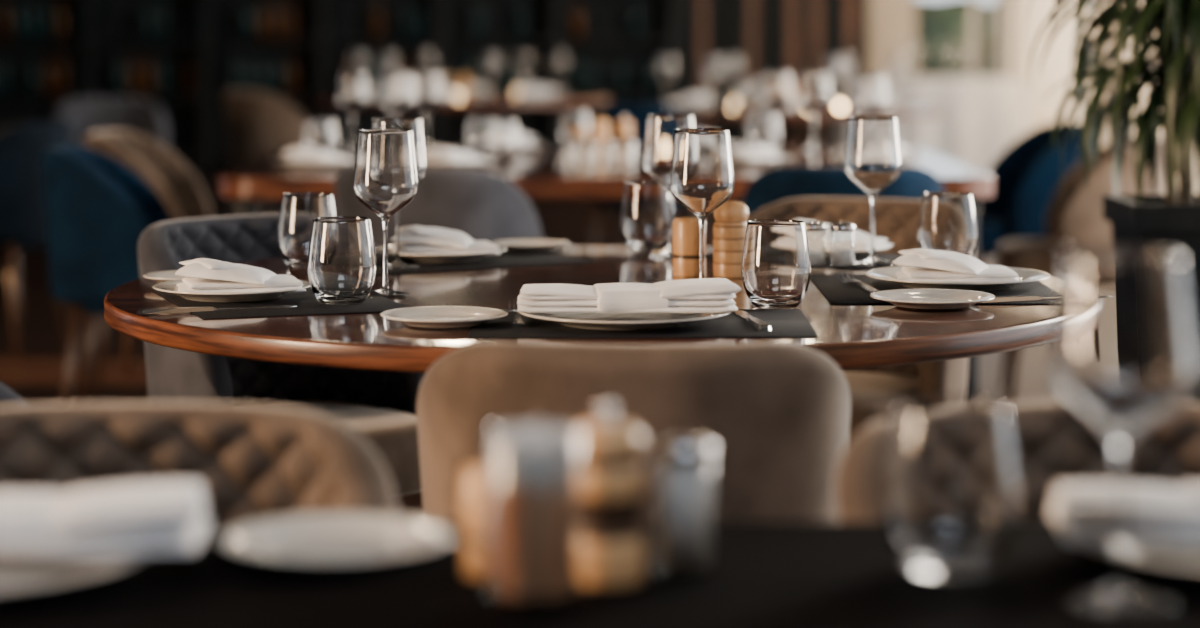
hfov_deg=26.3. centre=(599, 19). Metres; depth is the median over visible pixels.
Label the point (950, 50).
wine glass
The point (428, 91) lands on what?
wine glass
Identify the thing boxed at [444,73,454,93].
pepper mill
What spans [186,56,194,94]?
bottle
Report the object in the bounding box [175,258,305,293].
folded napkin
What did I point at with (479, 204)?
dining chair
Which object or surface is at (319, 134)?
tumbler
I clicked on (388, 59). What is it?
wine glass
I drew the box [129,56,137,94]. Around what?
bottle
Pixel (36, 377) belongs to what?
floor
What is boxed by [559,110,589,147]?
tumbler
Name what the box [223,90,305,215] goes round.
dining chair
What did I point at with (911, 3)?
frame
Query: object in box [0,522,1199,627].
dining table
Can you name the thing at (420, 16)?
bottle
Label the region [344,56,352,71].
bottle
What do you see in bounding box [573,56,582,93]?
bottle
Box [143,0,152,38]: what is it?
bottle
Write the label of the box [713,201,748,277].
pepper mill
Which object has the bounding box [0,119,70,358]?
dining chair
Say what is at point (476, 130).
tumbler
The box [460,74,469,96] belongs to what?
pepper mill
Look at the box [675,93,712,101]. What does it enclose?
folded napkin
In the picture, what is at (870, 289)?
fork
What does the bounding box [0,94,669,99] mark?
shelf
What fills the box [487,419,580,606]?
glass
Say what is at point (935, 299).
bread plate
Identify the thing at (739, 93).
tumbler
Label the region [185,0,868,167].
wall
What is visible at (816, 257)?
salt shaker
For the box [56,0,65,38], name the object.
bottle
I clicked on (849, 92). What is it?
tumbler
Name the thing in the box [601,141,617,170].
salt shaker
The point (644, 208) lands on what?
tumbler
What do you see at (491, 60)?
wine glass
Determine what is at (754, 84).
tumbler
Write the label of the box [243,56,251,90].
bottle
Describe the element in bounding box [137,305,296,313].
knife
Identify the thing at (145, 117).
dining chair
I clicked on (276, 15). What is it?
bottle
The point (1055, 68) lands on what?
window curtain
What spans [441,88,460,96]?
folded napkin
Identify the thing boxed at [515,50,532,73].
wine glass
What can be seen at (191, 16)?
bottle
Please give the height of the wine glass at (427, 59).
0.243 m
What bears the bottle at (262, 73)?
on the display cabinet
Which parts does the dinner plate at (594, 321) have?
plate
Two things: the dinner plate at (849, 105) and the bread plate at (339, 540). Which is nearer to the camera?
the bread plate at (339, 540)
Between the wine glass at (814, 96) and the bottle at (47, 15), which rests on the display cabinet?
the bottle at (47, 15)
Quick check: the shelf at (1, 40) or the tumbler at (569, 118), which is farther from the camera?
the shelf at (1, 40)
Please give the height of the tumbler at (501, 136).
0.120 m
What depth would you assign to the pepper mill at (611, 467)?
1.84 m
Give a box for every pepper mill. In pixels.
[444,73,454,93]
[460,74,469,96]
[463,464,493,578]
[569,126,586,156]
[573,401,643,586]
[590,118,609,157]
[614,115,632,157]
[673,217,705,276]
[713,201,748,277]
[789,82,794,104]
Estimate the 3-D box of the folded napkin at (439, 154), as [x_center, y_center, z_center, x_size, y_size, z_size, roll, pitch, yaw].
[-0.421,0.373,7.127,0.150,0.048,0.186,0,0,33]
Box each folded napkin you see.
[0,480,210,555]
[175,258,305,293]
[281,146,351,162]
[368,87,376,94]
[390,225,500,255]
[425,146,484,161]
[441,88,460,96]
[457,84,490,90]
[517,87,548,94]
[517,278,741,312]
[518,132,536,145]
[531,85,562,92]
[666,96,705,104]
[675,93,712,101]
[731,144,780,159]
[756,99,797,106]
[795,219,893,251]
[842,145,907,157]
[893,249,1018,282]
[1047,482,1199,545]
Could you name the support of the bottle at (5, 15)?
on the display cabinet
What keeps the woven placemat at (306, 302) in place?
on the round dining table at (852, 336)
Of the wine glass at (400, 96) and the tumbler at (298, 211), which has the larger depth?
the wine glass at (400, 96)
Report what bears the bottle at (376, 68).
on the display cabinet
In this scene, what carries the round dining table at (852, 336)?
on the floor
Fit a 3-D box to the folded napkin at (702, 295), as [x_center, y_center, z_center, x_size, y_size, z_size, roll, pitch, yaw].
[0.036,0.366,3.419,0.300,0.038,0.134,0,0,-1]
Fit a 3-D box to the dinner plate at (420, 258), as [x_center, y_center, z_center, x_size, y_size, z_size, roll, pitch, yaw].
[-0.270,0.394,4.330,0.226,0.019,0.226,0,0,0]
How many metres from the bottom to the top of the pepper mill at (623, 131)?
0.125 m
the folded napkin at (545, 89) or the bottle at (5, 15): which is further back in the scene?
the bottle at (5, 15)
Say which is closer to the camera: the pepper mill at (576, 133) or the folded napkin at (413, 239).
the folded napkin at (413, 239)
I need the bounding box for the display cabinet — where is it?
[0,0,678,171]
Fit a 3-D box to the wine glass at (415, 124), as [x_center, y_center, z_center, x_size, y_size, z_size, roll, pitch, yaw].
[-0.330,0.282,4.175,0.096,0.243,0.096,0,0,3]
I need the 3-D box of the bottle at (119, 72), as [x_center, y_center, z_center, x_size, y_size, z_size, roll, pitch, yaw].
[-3.690,0.426,19.712,0.074,0.300,0.074,0,0,0]
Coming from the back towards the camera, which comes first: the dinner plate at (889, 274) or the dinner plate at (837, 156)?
the dinner plate at (837, 156)
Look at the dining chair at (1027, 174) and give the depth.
8.61 m
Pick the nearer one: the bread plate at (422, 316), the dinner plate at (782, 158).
the bread plate at (422, 316)
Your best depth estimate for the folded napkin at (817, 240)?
4.38 m
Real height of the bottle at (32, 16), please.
0.300 m
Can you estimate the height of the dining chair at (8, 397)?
0.804 m
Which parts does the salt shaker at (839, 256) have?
metal lid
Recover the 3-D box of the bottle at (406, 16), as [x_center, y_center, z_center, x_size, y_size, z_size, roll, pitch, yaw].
[-1.490,-0.004,19.741,0.074,0.300,0.074,0,0,0]
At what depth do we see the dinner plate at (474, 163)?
7.04 m
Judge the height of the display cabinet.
2.600 m
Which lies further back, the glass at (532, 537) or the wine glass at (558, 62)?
the wine glass at (558, 62)
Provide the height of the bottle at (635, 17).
0.300 m
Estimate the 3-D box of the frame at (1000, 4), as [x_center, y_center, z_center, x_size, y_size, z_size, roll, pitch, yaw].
[3.130,-0.519,20.060,0.060,2.250,0.080,0,0,0]
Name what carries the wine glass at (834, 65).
on the round dining table at (787, 120)
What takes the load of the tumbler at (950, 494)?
on the dining table at (764, 574)
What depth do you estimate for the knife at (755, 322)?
3.40 m
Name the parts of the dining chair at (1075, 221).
leg, leg, seat, backrest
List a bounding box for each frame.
[908,0,914,76]
[996,0,1004,77]
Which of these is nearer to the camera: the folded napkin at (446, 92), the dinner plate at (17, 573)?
the dinner plate at (17, 573)
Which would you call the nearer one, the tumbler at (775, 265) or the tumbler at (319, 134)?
the tumbler at (775, 265)
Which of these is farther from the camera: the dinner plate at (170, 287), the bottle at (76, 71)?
the bottle at (76, 71)
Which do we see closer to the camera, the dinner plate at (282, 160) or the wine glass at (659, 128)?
the wine glass at (659, 128)
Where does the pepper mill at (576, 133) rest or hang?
on the dining table at (539, 172)
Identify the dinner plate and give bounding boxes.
[0,555,145,594]
[152,279,310,302]
[270,158,354,167]
[375,244,506,262]
[426,157,496,167]
[442,95,465,99]
[456,90,498,93]
[461,143,545,150]
[508,94,556,98]
[519,312,730,330]
[546,91,570,94]
[663,103,712,108]
[668,100,720,103]
[731,142,746,148]
[732,155,795,164]
[746,106,803,110]
[809,246,890,256]
[827,154,920,162]
[845,104,902,109]
[865,266,1050,290]
[1082,544,1199,575]
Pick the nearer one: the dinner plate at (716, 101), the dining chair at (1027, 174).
the dining chair at (1027, 174)
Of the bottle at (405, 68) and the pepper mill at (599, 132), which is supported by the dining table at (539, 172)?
the pepper mill at (599, 132)
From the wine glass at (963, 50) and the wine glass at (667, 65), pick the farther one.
the wine glass at (963, 50)
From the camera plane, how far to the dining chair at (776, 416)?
2.78 m
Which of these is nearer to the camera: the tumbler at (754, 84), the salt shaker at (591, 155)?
the salt shaker at (591, 155)
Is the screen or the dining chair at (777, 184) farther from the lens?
the screen
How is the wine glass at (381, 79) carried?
on the dining table at (539, 172)
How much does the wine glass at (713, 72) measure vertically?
0.243 m
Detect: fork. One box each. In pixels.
[508,300,524,324]
[836,272,878,292]
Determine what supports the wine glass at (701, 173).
on the round dining table at (852, 336)
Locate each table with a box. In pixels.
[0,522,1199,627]
[104,245,1059,372]
[218,146,993,400]
[307,92,608,145]
[658,102,943,145]
[833,77,1029,172]
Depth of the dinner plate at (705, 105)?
11.71 m
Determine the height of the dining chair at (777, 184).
0.804 m
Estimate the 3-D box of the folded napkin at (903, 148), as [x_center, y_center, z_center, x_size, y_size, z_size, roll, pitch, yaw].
[0.780,0.373,7.300,0.192,0.050,0.148,0,0,8]
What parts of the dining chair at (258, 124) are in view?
leg, backrest, leg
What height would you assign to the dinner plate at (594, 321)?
0.019 m
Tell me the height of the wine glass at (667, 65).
0.243 m
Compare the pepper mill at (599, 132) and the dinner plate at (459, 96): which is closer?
the pepper mill at (599, 132)
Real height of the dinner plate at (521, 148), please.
0.019 m
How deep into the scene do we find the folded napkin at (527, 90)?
13.27 m
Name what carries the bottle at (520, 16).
on the display cabinet
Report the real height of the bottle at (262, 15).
0.300 m
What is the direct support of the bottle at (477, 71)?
on the display cabinet
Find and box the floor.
[0,168,1063,518]
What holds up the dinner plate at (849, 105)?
on the round dining table at (787, 120)
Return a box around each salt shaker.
[564,141,579,169]
[582,141,598,170]
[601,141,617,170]
[620,141,635,169]
[654,436,713,575]
[805,222,826,268]
[830,222,854,268]
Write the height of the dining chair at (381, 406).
0.804 m
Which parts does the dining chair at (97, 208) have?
leg, seat, leg, backrest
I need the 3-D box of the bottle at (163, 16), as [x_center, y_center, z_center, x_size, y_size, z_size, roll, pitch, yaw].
[-3.360,-0.004,19.746,0.074,0.300,0.074,0,0,0]
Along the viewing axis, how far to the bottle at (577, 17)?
19.67 m
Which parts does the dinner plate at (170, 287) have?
plate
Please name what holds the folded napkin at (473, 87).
on the dinner plate at (471, 92)
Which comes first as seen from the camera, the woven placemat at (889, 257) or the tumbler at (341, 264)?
the tumbler at (341, 264)
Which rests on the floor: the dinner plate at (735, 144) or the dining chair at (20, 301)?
the dining chair at (20, 301)
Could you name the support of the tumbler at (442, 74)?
on the round dining table at (458, 110)
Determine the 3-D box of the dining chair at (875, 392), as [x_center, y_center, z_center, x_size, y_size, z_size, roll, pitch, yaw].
[0.449,0.754,4.859,0.503,0.804,0.512,0,0,26]
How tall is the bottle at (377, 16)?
0.300 m
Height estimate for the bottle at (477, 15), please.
0.300 m
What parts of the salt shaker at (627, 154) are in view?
metal lid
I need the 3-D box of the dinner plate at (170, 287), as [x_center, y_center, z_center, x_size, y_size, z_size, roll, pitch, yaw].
[-0.535,0.394,3.735,0.230,0.019,0.230,0,0,0]
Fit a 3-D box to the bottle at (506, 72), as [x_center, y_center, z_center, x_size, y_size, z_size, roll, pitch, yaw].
[-0.720,0.426,19.727,0.074,0.300,0.074,0,0,0]
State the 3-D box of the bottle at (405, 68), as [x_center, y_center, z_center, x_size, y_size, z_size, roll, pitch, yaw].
[-1.490,0.426,19.681,0.074,0.300,0.074,0,0,0]
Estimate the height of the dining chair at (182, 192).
0.804 m
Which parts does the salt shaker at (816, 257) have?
metal lid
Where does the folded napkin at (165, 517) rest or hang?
on the dinner plate at (17, 573)
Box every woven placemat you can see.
[148,281,407,319]
[376,250,593,274]
[467,309,818,337]
[706,252,902,269]
[810,274,1057,304]
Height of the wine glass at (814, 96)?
0.243 m
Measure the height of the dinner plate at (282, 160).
0.019 m
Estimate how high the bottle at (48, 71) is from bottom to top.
0.300 m
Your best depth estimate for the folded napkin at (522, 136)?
8.00 m
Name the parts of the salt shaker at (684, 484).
metal lid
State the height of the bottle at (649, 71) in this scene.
0.300 m
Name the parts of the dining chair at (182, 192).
leg, leg, backrest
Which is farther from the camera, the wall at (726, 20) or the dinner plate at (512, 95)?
the wall at (726, 20)
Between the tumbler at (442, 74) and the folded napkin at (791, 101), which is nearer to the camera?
the folded napkin at (791, 101)
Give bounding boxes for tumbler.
[278,192,335,268]
[303,119,337,153]
[307,216,376,304]
[440,72,446,88]
[466,118,496,157]
[485,119,518,162]
[512,74,530,93]
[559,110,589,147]
[620,180,675,250]
[729,82,749,108]
[741,219,810,308]
[742,79,760,104]
[747,113,779,148]
[844,81,855,106]
[883,399,1017,578]
[918,192,977,256]
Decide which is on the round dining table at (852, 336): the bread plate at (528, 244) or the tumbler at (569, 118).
the bread plate at (528, 244)
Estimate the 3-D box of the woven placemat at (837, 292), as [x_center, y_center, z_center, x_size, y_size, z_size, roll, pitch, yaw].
[0.505,0.405,3.870,0.350,0.002,0.420,0,0,0]
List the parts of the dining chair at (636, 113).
leg, leg, seat, backrest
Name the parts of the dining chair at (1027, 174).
leg, seat, backrest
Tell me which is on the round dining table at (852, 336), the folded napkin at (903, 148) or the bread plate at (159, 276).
the bread plate at (159, 276)
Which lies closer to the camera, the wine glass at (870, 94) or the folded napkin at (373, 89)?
the wine glass at (870, 94)
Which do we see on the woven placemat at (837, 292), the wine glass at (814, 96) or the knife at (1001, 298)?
the knife at (1001, 298)
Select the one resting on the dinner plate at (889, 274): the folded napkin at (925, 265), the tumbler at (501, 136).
the folded napkin at (925, 265)
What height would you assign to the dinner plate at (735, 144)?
0.019 m
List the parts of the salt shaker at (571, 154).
metal lid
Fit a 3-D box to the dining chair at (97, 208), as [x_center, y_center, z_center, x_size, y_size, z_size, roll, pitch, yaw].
[-1.281,0.754,7.099,0.512,0.804,0.503,0,0,-3]
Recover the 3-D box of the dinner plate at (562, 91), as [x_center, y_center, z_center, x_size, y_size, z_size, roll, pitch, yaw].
[-0.289,0.396,13.795,0.266,0.019,0.266,0,0,0]
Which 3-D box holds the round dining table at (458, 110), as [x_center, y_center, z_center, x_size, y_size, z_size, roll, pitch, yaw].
[-0.750,0.781,13.600,1.600,0.750,1.600,0,0,3]
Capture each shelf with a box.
[0,39,669,42]
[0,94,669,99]
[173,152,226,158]
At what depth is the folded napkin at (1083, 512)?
1.89 m
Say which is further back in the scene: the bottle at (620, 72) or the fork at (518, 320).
the bottle at (620, 72)
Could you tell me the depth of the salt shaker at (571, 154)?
6.83 m
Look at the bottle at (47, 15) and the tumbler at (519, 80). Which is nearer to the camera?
the tumbler at (519, 80)
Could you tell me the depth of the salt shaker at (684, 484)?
1.87 m
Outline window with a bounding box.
[915,0,995,77]
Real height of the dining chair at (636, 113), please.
0.804 m
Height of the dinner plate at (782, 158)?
0.019 m
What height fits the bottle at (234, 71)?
0.300 m
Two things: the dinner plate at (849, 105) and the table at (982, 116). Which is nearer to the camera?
the dinner plate at (849, 105)
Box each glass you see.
[337,72,368,151]
[350,50,367,71]
[353,129,417,297]
[371,117,426,269]
[376,71,403,117]
[379,51,397,70]
[384,74,415,116]
[414,72,441,147]
[419,49,435,71]
[483,52,500,99]
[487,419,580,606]
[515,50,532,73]
[550,51,567,96]
[642,114,694,257]
[657,54,676,102]
[669,128,734,278]
[703,56,724,109]
[724,53,743,102]
[761,71,791,147]
[799,72,829,150]
[823,56,844,110]
[836,53,854,103]
[844,116,901,265]
[854,74,885,115]
[912,43,925,77]
[943,44,956,79]
[957,43,970,78]
[1051,248,1191,613]
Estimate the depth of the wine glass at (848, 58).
12.39 m
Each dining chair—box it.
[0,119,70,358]
[0,382,28,405]
[0,403,398,521]
[5,251,23,317]
[41,145,172,402]
[52,98,168,148]
[84,130,210,395]
[137,213,425,495]
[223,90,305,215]
[334,166,542,246]
[417,342,850,521]
[584,103,697,244]
[742,166,944,215]
[747,197,975,440]
[834,401,1199,521]
[978,121,1093,342]
[996,134,1164,403]
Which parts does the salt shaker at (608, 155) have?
metal lid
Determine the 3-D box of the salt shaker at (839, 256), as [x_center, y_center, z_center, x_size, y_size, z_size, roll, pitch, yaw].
[0.396,0.368,4.190,0.042,0.076,0.042,0,0,0]
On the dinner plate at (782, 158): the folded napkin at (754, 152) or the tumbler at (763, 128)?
the folded napkin at (754, 152)
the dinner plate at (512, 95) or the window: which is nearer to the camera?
the dinner plate at (512, 95)
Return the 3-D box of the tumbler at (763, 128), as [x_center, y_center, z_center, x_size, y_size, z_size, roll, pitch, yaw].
[0.500,0.345,7.850,0.099,0.120,0.099,0,0,38]
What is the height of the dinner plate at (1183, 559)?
0.019 m
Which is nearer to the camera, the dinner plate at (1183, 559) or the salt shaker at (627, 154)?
the dinner plate at (1183, 559)
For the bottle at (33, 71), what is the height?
0.300 m
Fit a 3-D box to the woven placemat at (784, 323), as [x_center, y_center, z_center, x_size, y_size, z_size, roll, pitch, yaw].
[0.055,0.405,3.430,0.450,0.002,0.310,0,0,0]
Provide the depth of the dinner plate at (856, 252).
4.36 m
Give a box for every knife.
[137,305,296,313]
[735,310,770,330]
[981,296,1057,302]
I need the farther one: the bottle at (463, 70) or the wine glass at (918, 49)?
the bottle at (463, 70)
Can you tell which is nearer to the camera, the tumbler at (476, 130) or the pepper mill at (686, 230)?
the pepper mill at (686, 230)
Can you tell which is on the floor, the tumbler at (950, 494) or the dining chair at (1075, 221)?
the dining chair at (1075, 221)
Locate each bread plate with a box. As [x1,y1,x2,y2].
[143,270,182,282]
[218,512,453,568]
[380,306,507,327]
[490,238,569,251]
[870,289,994,309]
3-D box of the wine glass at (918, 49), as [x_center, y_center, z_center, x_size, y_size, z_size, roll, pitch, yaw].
[2.210,0.282,17.800,0.096,0.243,0.096,0,0,-2]
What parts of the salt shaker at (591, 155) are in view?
metal lid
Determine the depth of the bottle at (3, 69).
19.62 m
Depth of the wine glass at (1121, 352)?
1.75 m
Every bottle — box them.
[0,56,7,94]
[1,0,10,38]
[14,0,23,38]
[27,0,36,38]
[29,56,37,94]
[43,0,51,38]
[44,56,52,94]
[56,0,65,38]
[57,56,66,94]
[72,0,80,38]
[72,56,80,94]
[115,56,123,94]
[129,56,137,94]
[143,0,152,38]
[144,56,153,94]
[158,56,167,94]
[159,0,167,38]
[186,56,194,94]
[187,0,196,38]
[230,56,238,89]
[243,0,252,38]
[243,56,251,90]
[257,56,266,92]
[258,0,266,38]
[272,0,280,38]
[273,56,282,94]
[286,0,295,38]
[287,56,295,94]
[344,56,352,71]
[372,56,379,86]
[373,0,381,38]
[401,56,410,73]
[402,0,410,38]
[415,0,424,38]
[459,56,467,89]
[473,0,481,38]
[473,56,481,85]
[502,56,510,92]
[516,0,524,38]
[573,0,582,38]
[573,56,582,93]
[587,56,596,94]
[616,56,625,94]
[630,0,639,38]
[645,56,653,94]
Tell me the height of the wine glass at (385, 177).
0.243 m
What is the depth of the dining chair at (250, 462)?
2.33 m
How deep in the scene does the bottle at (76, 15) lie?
19.68 m
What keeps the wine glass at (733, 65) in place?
on the round dining table at (787, 120)
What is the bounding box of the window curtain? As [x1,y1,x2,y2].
[1010,0,1198,193]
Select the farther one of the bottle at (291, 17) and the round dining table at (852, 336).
the bottle at (291, 17)
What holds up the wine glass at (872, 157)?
on the woven placemat at (889, 257)
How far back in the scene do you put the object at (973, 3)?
20.02 m
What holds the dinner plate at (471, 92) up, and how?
on the round dining table at (458, 110)
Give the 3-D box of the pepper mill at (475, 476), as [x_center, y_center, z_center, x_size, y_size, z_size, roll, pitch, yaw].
[-0.078,0.367,1.885,0.045,0.078,0.045,0,0,0]
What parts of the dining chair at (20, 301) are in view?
leg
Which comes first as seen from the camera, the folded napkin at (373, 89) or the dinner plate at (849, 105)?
the dinner plate at (849, 105)
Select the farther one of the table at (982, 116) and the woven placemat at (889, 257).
the table at (982, 116)
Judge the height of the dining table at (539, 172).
0.750 m
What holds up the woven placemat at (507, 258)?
on the round dining table at (852, 336)
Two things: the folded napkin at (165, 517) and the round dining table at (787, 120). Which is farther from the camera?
the round dining table at (787, 120)
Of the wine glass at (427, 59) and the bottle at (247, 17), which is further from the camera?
the bottle at (247, 17)
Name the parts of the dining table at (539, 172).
leg, leg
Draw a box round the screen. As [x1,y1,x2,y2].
[698,0,854,145]
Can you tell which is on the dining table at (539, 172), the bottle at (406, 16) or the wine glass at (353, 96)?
the wine glass at (353, 96)
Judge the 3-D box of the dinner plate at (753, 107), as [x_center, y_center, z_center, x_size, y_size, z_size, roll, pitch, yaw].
[0.788,0.396,11.504,0.266,0.019,0.266,0,0,0]
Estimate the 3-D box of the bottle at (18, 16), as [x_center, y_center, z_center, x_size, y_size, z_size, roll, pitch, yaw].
[-4.460,-0.004,19.689,0.074,0.300,0.074,0,0,0]
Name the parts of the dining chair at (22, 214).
leg, seat, backrest, leg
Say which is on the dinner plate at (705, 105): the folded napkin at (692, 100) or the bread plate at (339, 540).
the folded napkin at (692, 100)
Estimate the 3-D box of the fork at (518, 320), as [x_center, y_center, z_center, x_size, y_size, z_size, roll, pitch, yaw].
[-0.112,0.397,3.491,0.025,0.011,0.202,0,0,-2]
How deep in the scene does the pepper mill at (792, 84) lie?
11.98 m
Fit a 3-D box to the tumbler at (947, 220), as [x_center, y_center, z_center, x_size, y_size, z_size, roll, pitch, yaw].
[0.572,0.345,4.220,0.099,0.120,0.099,0,0,-2]
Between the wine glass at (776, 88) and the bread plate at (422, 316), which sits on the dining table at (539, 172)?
the wine glass at (776, 88)

